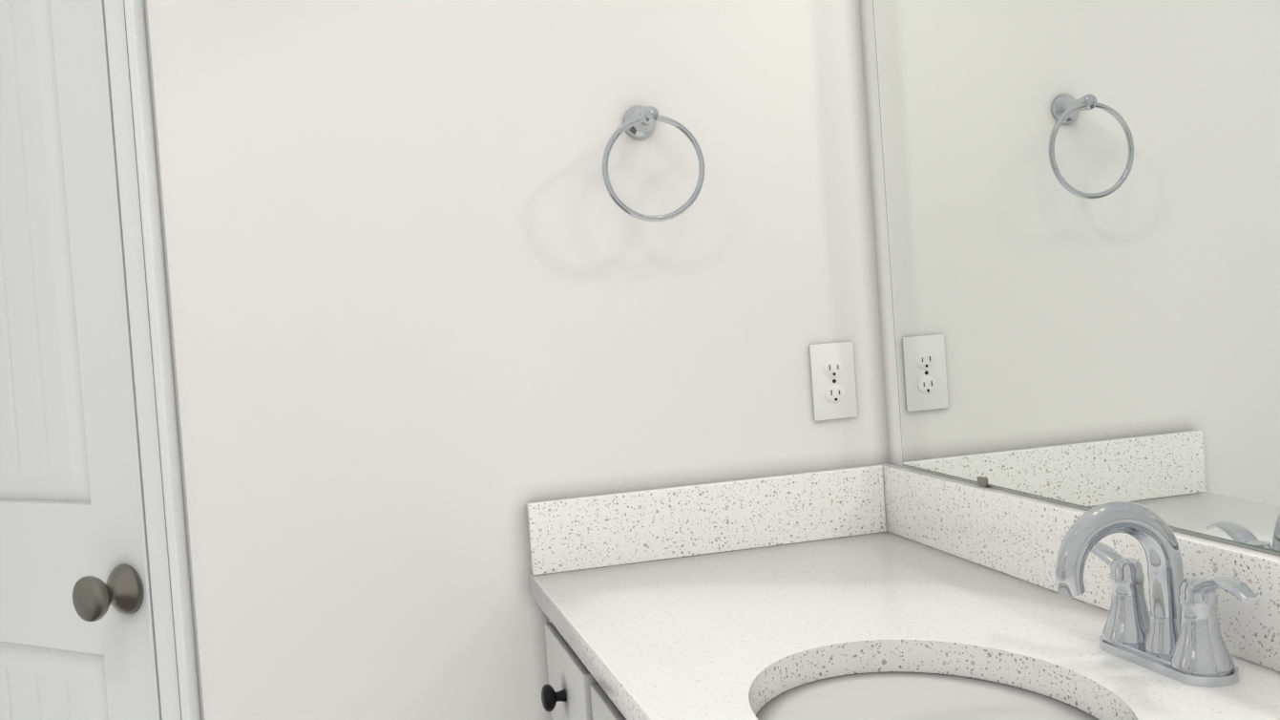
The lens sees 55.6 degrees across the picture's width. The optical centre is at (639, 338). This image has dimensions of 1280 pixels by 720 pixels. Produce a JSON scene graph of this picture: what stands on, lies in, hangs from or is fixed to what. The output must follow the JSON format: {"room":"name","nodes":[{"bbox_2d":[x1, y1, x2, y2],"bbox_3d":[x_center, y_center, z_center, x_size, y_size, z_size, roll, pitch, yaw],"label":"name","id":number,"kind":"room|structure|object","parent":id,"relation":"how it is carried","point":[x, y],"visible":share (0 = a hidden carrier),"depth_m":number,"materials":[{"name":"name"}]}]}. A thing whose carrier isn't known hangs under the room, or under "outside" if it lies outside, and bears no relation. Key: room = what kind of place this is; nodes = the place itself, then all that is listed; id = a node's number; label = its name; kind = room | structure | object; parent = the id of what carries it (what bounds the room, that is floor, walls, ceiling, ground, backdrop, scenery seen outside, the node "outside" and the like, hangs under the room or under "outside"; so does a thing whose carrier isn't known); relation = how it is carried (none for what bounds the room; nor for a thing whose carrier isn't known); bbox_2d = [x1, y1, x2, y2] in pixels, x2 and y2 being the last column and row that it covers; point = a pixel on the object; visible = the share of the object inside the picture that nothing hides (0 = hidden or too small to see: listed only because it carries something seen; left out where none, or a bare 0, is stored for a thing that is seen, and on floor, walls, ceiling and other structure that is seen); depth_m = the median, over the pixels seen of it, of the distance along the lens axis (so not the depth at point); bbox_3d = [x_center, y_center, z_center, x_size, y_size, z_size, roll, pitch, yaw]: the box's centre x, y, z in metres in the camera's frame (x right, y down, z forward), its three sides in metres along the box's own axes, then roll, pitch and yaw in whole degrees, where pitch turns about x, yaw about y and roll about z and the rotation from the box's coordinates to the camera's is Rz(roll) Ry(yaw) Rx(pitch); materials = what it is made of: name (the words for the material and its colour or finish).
{"room":"bathroom","nodes":[
{"label":"bathroom","id":0,"kind":"room"},
{"bbox_2d":[144,0,204,719],"bbox_3d":[-0.654,-0.100,1.698,0.098,2.770,0.132,-4,1,-14],"label":"wall","id":1,"kind":"structure","parent":0,"point":[174,357],"depth_m":1.64,"materials":[{"name":"paint"}]},
{"bbox_2d":[146,0,889,719],"bbox_3d":[-0.150,-0.138,1.818,1.035,2.770,0.115,-4,1,-14],"label":"wall","id":2,"kind":"structure","parent":0,"point":[445,309],"depth_m":1.74,"materials":[{"name":"paint"}]},
{"bbox_2d":[602,105,704,221],"bbox_3d":[0.012,-0.255,1.762,0.153,0.176,0.072,-4,1,-14],"label":"towel ring","id":3,"kind":"object","parent":2,"relation":"attached to","point":[639,121],"visible":1,"depth_m":1.74,"materials":[{"name":"silver metal"}]},
{"bbox_2d":[526,463,885,573],"bbox_3d":[0.109,0.268,1.816,0.553,0.103,0.020,-4,1,-14],"label":"backsplash","id":4,"kind":"structure","parent":2,"relation":"attached to","point":[635,526],"depth_m":1.80,"materials":[{"name":"white stone"}]},
{"bbox_2d":[809,341,857,420],"bbox_3d":[0.299,0.066,1.871,0.071,0.117,0.008,-4,1,-14],"label":"outlet","id":5,"kind":"object","parent":2,"relation":"attached to","point":[833,380],"visible":1,"depth_m":1.87,"materials":[{"name":"white plastic"}]},
{"bbox_2d":[881,462,1279,672],"bbox_3d":[0.574,0.252,1.156,0.019,0.103,1.530,-4,1,-14],"label":"backsplash","id":6,"kind":"structure","parent":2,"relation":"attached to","point":[998,529],"depth_m":1.58,"materials":[{"name":"white stone"}]},
{"bbox_2d":[908,466,1279,556],"bbox_3d":[0.626,0.701,1.157,0.012,1.020,1.434,-4,1,-14],"label":"frame","id":7,"kind":"object","parent":6,"relation":"on","point":[1172,529],"visible":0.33,"depth_m":1.42,"materials":[{"name":"paint"}]},
{"bbox_2d":[859,0,908,467],"bbox_3d":[0.054,-0.184,3.120,0.012,2.770,2.665,-4,1,-14],"label":"wall","id":8,"kind":"structure","parent":0,"point":[880,222],"depth_m":1.87,"materials":[{"name":"paint"}]},
{"bbox_3d":[-2.398,1.463,1.276,6.115,0.080,5.035,-4,1,-14],"label":"floor","id":9,"kind":"structure","parent":0,"visible":0},
{"bbox_2d":[530,592,633,719],"bbox_3d":[0.324,0.796,1.101,0.610,0.875,1.518,-4,1,-14],"label":"bathroom vanity","id":10,"kind":"object","parent":9,"relation":"on","point":[574,691],"depth_m":1.51,"materials":[{"name":"paint"}]},
{"bbox_2d":[529,531,1279,719],"bbox_3d":[0.310,0.341,1.089,0.576,0.035,1.530,-4,1,-14],"label":"countertop","id":11,"kind":"structure","parent":10,"relation":"on","point":[665,636],"depth_m":1.38,"materials":[{"name":"white stone"}]},
{"bbox_2d":[725,642,1130,719],"bbox_3d":[0.270,0.439,1.100,0.353,0.180,0.458,-4,1,-14],"label":"sink","id":12,"kind":"object","parent":11,"relation":"in","point":[952,681],"depth_m":1.22,"materials":[{"name":"white ceramic"}]},
{"bbox_2d":[1038,501,1279,688],"bbox_3d":[0.456,0.233,1.146,0.139,0.158,0.262,-4,1,-14],"label":"faucet","id":13,"kind":"object","parent":11,"relation":"on","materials":[{"name":"silver metal"}]},
{"bbox_3d":[-1.118,-1.108,1.918,0.701,0.704,0.702,-4,1,-14],"label":"wall","id":14,"kind":"structure","parent":0,"visible":0},
{"bbox_2d":[0,0,156,719],"bbox_3d":[-1.034,0.283,1.928,0.828,2.025,0.035,-3,2,31],"label":"door","id":15,"kind":"structure","parent":14,"relation":"in","point":[70,514],"depth_m":1.78,"materials":[{"name":"paint"}]},
{"bbox_2d":[72,564,143,621],"bbox_3d":[-0.725,0.357,1.752,0.160,0.071,0.160,-4,1,-14],"label":"door knob","id":16,"kind":"object","parent":15,"relation":"attached to","point":[119,590],"depth_m":1.69,"materials":[{"name":"grey metal"}]},
{"bbox_2d":[98,0,201,719],"bbox_3d":[-1.022,0.242,1.952,1.009,2.127,0.158,-3,2,31],"label":"door frame","id":17,"kind":"structure","parent":14,"relation":"attached to","point":[147,330],"depth_m":1.64,"materials":[{"name":"paint"}]},
{"bbox_3d":[0.492,-1.211,1.110,0.012,0.686,1.434,-4,1,-14],"label":"wall mirror","id":18,"kind":"object","parent":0,"visible":0},
{"bbox_2d":[872,0,1279,552],"bbox_3d":[0.541,-0.341,1.128,0.008,1.082,1.440,-4,1,-14],"label":"mirror","id":19,"kind":"object","parent":18,"relation":"attached to","point":[1082,201],"visible":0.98,"depth_m":1.35,"materials":[{"name":"clear glass"}]}
]}

